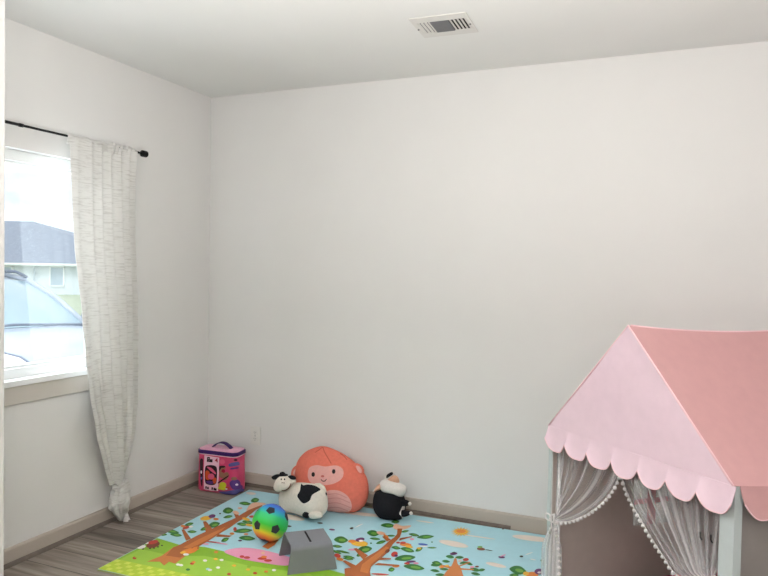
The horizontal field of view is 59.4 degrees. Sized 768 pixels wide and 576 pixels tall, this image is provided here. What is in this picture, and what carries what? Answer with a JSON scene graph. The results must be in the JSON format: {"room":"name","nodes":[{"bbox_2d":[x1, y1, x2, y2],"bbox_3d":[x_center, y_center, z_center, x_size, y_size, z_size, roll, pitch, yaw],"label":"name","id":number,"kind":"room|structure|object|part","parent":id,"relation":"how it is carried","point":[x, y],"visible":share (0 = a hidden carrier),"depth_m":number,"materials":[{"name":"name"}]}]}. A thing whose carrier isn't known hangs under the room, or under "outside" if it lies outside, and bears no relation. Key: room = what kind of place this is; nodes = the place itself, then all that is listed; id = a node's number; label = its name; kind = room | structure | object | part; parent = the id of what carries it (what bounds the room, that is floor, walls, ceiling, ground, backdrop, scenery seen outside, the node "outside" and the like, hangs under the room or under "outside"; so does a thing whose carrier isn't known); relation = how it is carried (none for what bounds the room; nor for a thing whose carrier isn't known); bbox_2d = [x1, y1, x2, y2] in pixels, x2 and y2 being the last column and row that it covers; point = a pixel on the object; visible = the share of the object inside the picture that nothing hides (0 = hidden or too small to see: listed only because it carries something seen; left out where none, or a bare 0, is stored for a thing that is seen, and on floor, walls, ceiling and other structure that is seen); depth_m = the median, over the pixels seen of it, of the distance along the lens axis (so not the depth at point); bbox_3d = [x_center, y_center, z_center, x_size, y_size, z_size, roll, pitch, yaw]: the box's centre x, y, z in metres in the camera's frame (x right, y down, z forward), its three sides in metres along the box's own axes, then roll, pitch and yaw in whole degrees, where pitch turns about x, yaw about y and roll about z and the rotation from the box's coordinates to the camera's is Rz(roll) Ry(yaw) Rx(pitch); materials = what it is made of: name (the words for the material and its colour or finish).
{"room":"children's room","nodes":[
{"label":"children's room","id":0,"kind":"room"},
{"bbox_2d":[0,0,4,575],"bbox_3d":[-2.098,0.066,1.425,0.450,2.440,2.507,2,2,23],"label":"wall","id":1,"kind":"structure","parent":0,"point":[2,2],"depth_m":2.48,"materials":[{"name":"paint"}]},
{"bbox_2d":[4,18,210,548],"bbox_3d":[-2.021,0.043,2.365,0.140,2.440,4.300,2,2,23],"label":"wall","id":2,"kind":"structure","parent":0,"point":[55,476],"depth_m":3.74,"materials":[{"name":"paint"}]},
{"bbox_2d":[4,148,89,406],"bbox_3d":[-1.661,-0.054,3.134,0.122,1.154,0.920,2,2,23],"label":"window","id":3,"kind":"structure","parent":2,"relation":"in","point":[38,380],"depth_m":3.20,"materials":[{"name":"white plastic"}]},
{"bbox_3d":[-1.644,0.428,3.135,0.067,0.028,0.920,2,2,23],"label":"sill","id":4,"kind":"part","parent":3,"relation":"part of","materials":[{"name":"white plastic"}]},
{"bbox_2d":[5,120,148,157],"bbox_3d":[-1.536,-0.716,3.151,0.103,0.040,1.121,2,2,23],"label":"curtain rod","id":5,"kind":"object","parent":2,"relation":"attached to","point":[143,153],"visible":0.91,"depth_m":3.05,"materials":[{"name":"black metal"}]},
{"bbox_2d":[66,133,138,521],"bbox_3d":[-1.431,0.251,3.409,0.103,1.986,0.463,2,2,28],"label":"curtain","id":6,"kind":"object","parent":5,"relation":"hanging from","point":[103,175],"visible":1,"depth_m":3.44,"materials":[{"name":"beige fabric"}]},
{"bbox_2d":[4,481,197,569],"bbox_3d":[-1.475,1.234,3.510,0.013,0.018,1.780,2,2,23],"label":"trim","id":7,"kind":"structure","parent":2,"relation":"attached to","point":[58,543],"depth_m":3.42,"materials":[{"name":"beige wood"}]},
{"bbox_2d":[4,469,198,564],"bbox_3d":[-1.484,1.203,3.520,0.013,0.081,1.793,2,2,23],"label":"baseboard","id":8,"kind":"structure","parent":2,"relation":"attached to","point":[19,550],"depth_m":3.42,"materials":[{"name":"beige paint"}]},
{"bbox_2d":[4,484,542,575],"bbox_3d":[-0.206,1.374,1.623,4.090,0.120,4.540,2,2,23],"label":"floor","id":9,"kind":"structure","parent":0,"point":[83,555],"depth_m":3.38,"materials":[{"name":"wood"}]},
{"bbox_2d":[198,441,245,494],"bbox_3d":[-0.991,1.089,4.117,0.288,0.297,0.146,1,2,18],"label":"bag","id":10,"kind":"object","parent":9,"relation":"on","point":[221,467],"visible":1,"depth_m":4.06,"materials":[{"name":"pink fabric"}]},
{"bbox_2d":[200,458,202,485],"bbox_3d":[-1.109,1.119,4.087,0.026,0.173,0.003,2,2,23],"label":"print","id":11,"kind":"object","parent":10,"relation":"attached to","point":[201,459],"depth_m":4.08},
{"bbox_3d":[-0.990,0.986,4.115,0.272,0.024,0.133,1,2,19],"label":"lid","id":12,"kind":"part","parent":10,"relation":"part of","materials":[{"name":"pink fabric"}]},
{"bbox_3d":[-0.987,0.960,4.113,0.135,0.039,0.030,1,2,19],"label":"handle","id":13,"kind":"part","parent":10,"relation":"part of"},
{"bbox_2d":[218,459,243,494],"bbox_3d":[-0.914,1.130,4.046,0.157,0.220,0.071,0,2,-23],"label":"artwork","id":14,"kind":"object","parent":10,"relation":"attached to","point":[230,471],"depth_m":4.03},
{"bbox_2d":[97,490,550,575],"bbox_3d":[-0.175,1.268,3.219,1.889,0.010,1.262,2,2,23],"label":"play mat","id":15,"kind":"object","parent":9,"relation":"on","point":[221,541],"visible":0.92,"depth_m":3.27,"materials":[{"name":"multicoloured plastic"}]},
{"bbox_2d":[252,504,287,541],"bbox_3d":[-0.564,1.164,3.339,0.178,0.178,0.179,2,2,23],"label":"soccer ball","id":16,"kind":"object","parent":15,"relation":"on","point":[270,521],"visible":0.96,"depth_m":3.28,"materials":[{"name":"rubber"}]},
{"bbox_2d":[271,472,327,518],"bbox_3d":[-0.450,1.126,3.665,0.337,0.239,0.179,2,2,23],"label":"cow","id":17,"kind":"object","parent":15,"relation":"on","point":[307,500],"visible":0.98,"depth_m":3.61},
{"bbox_3d":[-0.361,1.202,3.559,0.088,0.044,0.051,2,2,23],"label":"leg","id":18,"kind":"part","parent":17,"relation":"part of","materials":[{"name":"white fabric"}]},
{"bbox_2d":[279,528,336,574],"bbox_3d":[-0.353,1.203,3.103,0.225,0.120,0.220,0,2,-19],"label":"step stool","id":19,"kind":"object","parent":15,"relation":"on","point":[311,550],"visible":1,"depth_m":3.02,"materials":[{"name":"grey plastic"}]},
{"bbox_2d":[291,446,368,512],"bbox_3d":[-0.313,1.079,3.837,0.498,0.331,0.220,2,2,23],"label":"monkey","id":20,"kind":"object","parent":15,"relation":"on","point":[345,481],"visible":0.91,"depth_m":3.73},
{"bbox_2d":[373,471,412,519],"bbox_3d":[0.054,1.131,3.673,0.240,0.246,0.157,2,2,23],"label":"plush animal","id":21,"kind":"object","parent":15,"relation":"on","point":[389,501],"visible":1,"depth_m":3.63},
{"bbox_3d":[0.113,1.156,3.632,0.057,0.043,0.036,2,2,23],"label":"leg","id":22,"kind":"part","parent":21,"relation":"part of","materials":[{"name":"black fabric"}]},
{"bbox_3d":[0.118,1.215,3.626,0.057,0.037,0.037,2,2,23],"label":"leg","id":23,"kind":"part","parent":21,"relation":"part of","materials":[{"name":"black fabric"}]},
{"bbox_2d":[541,324,767,575],"bbox_3d":[1.333,0.723,2.529,1.174,1.182,0.894,1,2,-18],"label":"tent","id":24,"kind":"object","parent":9,"relation":"on","point":[684,410],"visible":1,"depth_m":2.38,"materials":[{"name":"pink fabric"}]},
{"bbox_2d":[555,459,616,520],"bbox_3d":[0.771,0.764,2.588,0.051,0.345,0.351,0,2,-26],"label":"drape","id":25,"kind":"object","parent":24,"relation":"hanging from","point":[601,464],"depth_m":2.58,"materials":[{"name":"white fabric"}]},
{"bbox_3d":[0.770,0.802,2.565,0.007,0.272,0.313,0,2,-32],"label":"edge trim","id":26,"kind":"part","parent":24,"relation":"part of","materials":[{"name":"white fabric"}]},
{"bbox_3d":[0.922,0.801,2.238,0.007,0.249,0.411,0,2,-21],"label":"edge trim","id":27,"kind":"part","parent":24,"relation":"part of","materials":[{"name":"white fabric"}]},
{"bbox_2d":[635,475,717,575],"bbox_3d":[0.946,0.764,2.222,0.051,0.321,0.455,0,2,-26],"label":"drape","id":28,"kind":"object","parent":24,"relation":"hanging from","point":[682,487],"depth_m":2.15,"materials":[{"name":"white fabric"}]},
{"bbox_2d":[667,568,717,575],"bbox_3d":[1.386,1.261,2.655,0.684,0.076,0.572,1,2,-18],"label":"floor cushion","id":29,"kind":"object","parent":24,"relation":"on","point":[714,571],"visible":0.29,"depth_m":2.88,"materials":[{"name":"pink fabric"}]},
{"bbox_3d":[1.428,0.375,2.333,1.069,0.466,0.423,1,2,-18],"label":"roof panel","id":30,"kind":"part","parent":24,"relation":"part of","materials":[{"name":"pink fabric"}]},
{"bbox_2d":[5,0,767,97],"bbox_3d":[-0.161,-1.184,1.557,4.090,0.120,4.540,2,2,23],"label":"ceiling","id":31,"kind":"structure","parent":0,"point":[210,48],"depth_m":3.07,"materials":[{"name":"paint"}]},
{"bbox_2d":[408,12,477,37],"bbox_3d":[0.263,-1.148,2.952,0.254,0.010,0.244,2,2,20],"label":"ceiling vent","id":32,"kind":"object","parent":31,"relation":"in","point":[453,23],"visible":1,"depth_m":2.94,"materials":[{"name":"metal"}]},
{"bbox_2d":[208,41,767,524],"bbox_3d":[0.676,0.057,3.626,4.090,2.440,0.120,2,2,23],"label":"wall","id":33,"kind":"structure","parent":0,"point":[412,278],"depth_m":3.65,"materials":[{"name":"paint"}]},
{"bbox_2d":[250,426,260,445],"bbox_3d":[-0.802,0.921,4.194,0.071,0.115,0.011,2,2,23],"label":"wall outlet","id":34,"kind":"object","parent":33,"relation":"attached to","point":[255,432],"visible":1,"depth_m":4.19,"materials":[{"name":"white plastic"}]},
{"bbox_2d":[245,482,510,529],"bbox_3d":[-0.234,1.245,3.945,1.962,0.018,0.013,2,2,23],"label":"trim","id":35,"kind":"structure","parent":33,"relation":"attached to","point":[423,513],"depth_m":3.71,"materials":[{"name":"beige wood"}]},
{"bbox_2d":[245,472,550,535],"bbox_3d":[0.630,1.237,3.595,3.850,0.081,0.013,2,2,23],"label":"baseboard","id":36,"kind":"structure","parent":33,"relation":"attached to","point":[525,523],"depth_m":3.66,"materials":[{"name":"beige paint"}]},
{"label":"outside","id":37,"kind":"structure","parent":0,"visible":0},
{"bbox_2d":[57,295,81,315],"bbox_3d":[-40.240,0.030,53.406,109.800,0.900,220.000,2,2,23],"label":"lawn","id":38,"kind":"structure","parent":37,"point":[74,301],"depth_m":35.60,"materials":[{"name":"green plant"}]},
{"bbox_2d":[4,221,79,294],"bbox_3d":[-26.738,-2.233,50.945,21.506,5.620,13.100,1,1,0],"label":"neighbor house","id":39,"kind":"structure","parent":38,"relation":"on","point":[44,253],"depth_m":45.60,"materials":[{"name":"white"}]},
{"bbox_3d":[-21.854,-0.776,45.001,0.764,1.171,0.323,2,2,23],"label":"pane","id":40,"kind":"part","parent":39,"relation":"part of","materials":[{"name":"clear glass"}]},
{"bbox_3d":[-6.095,1.388,8.833,11.400,0.136,12.400,2,2,23],"label":"gravel drive","id":41,"kind":"object","parent":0,"visible":0},
{"bbox_2d":[4,270,83,365],"bbox_3d":[-4.062,0.581,6.453,4.820,1.516,2.138,2,2,32],"label":"car","id":42,"kind":"object","parent":41,"relation":"on","point":[39,325],"visible":0.35,"depth_m":6.09,"materials":[{"name":"silver metal"}]},
{"bbox_3d":[-4.388,-0.161,7.357,1.707,0.092,0.049,2,2,32],"label":"roof rail","id":43,"kind":"part","parent":42,"relation":"part of","materials":[{"name":"metal"}]}
]}

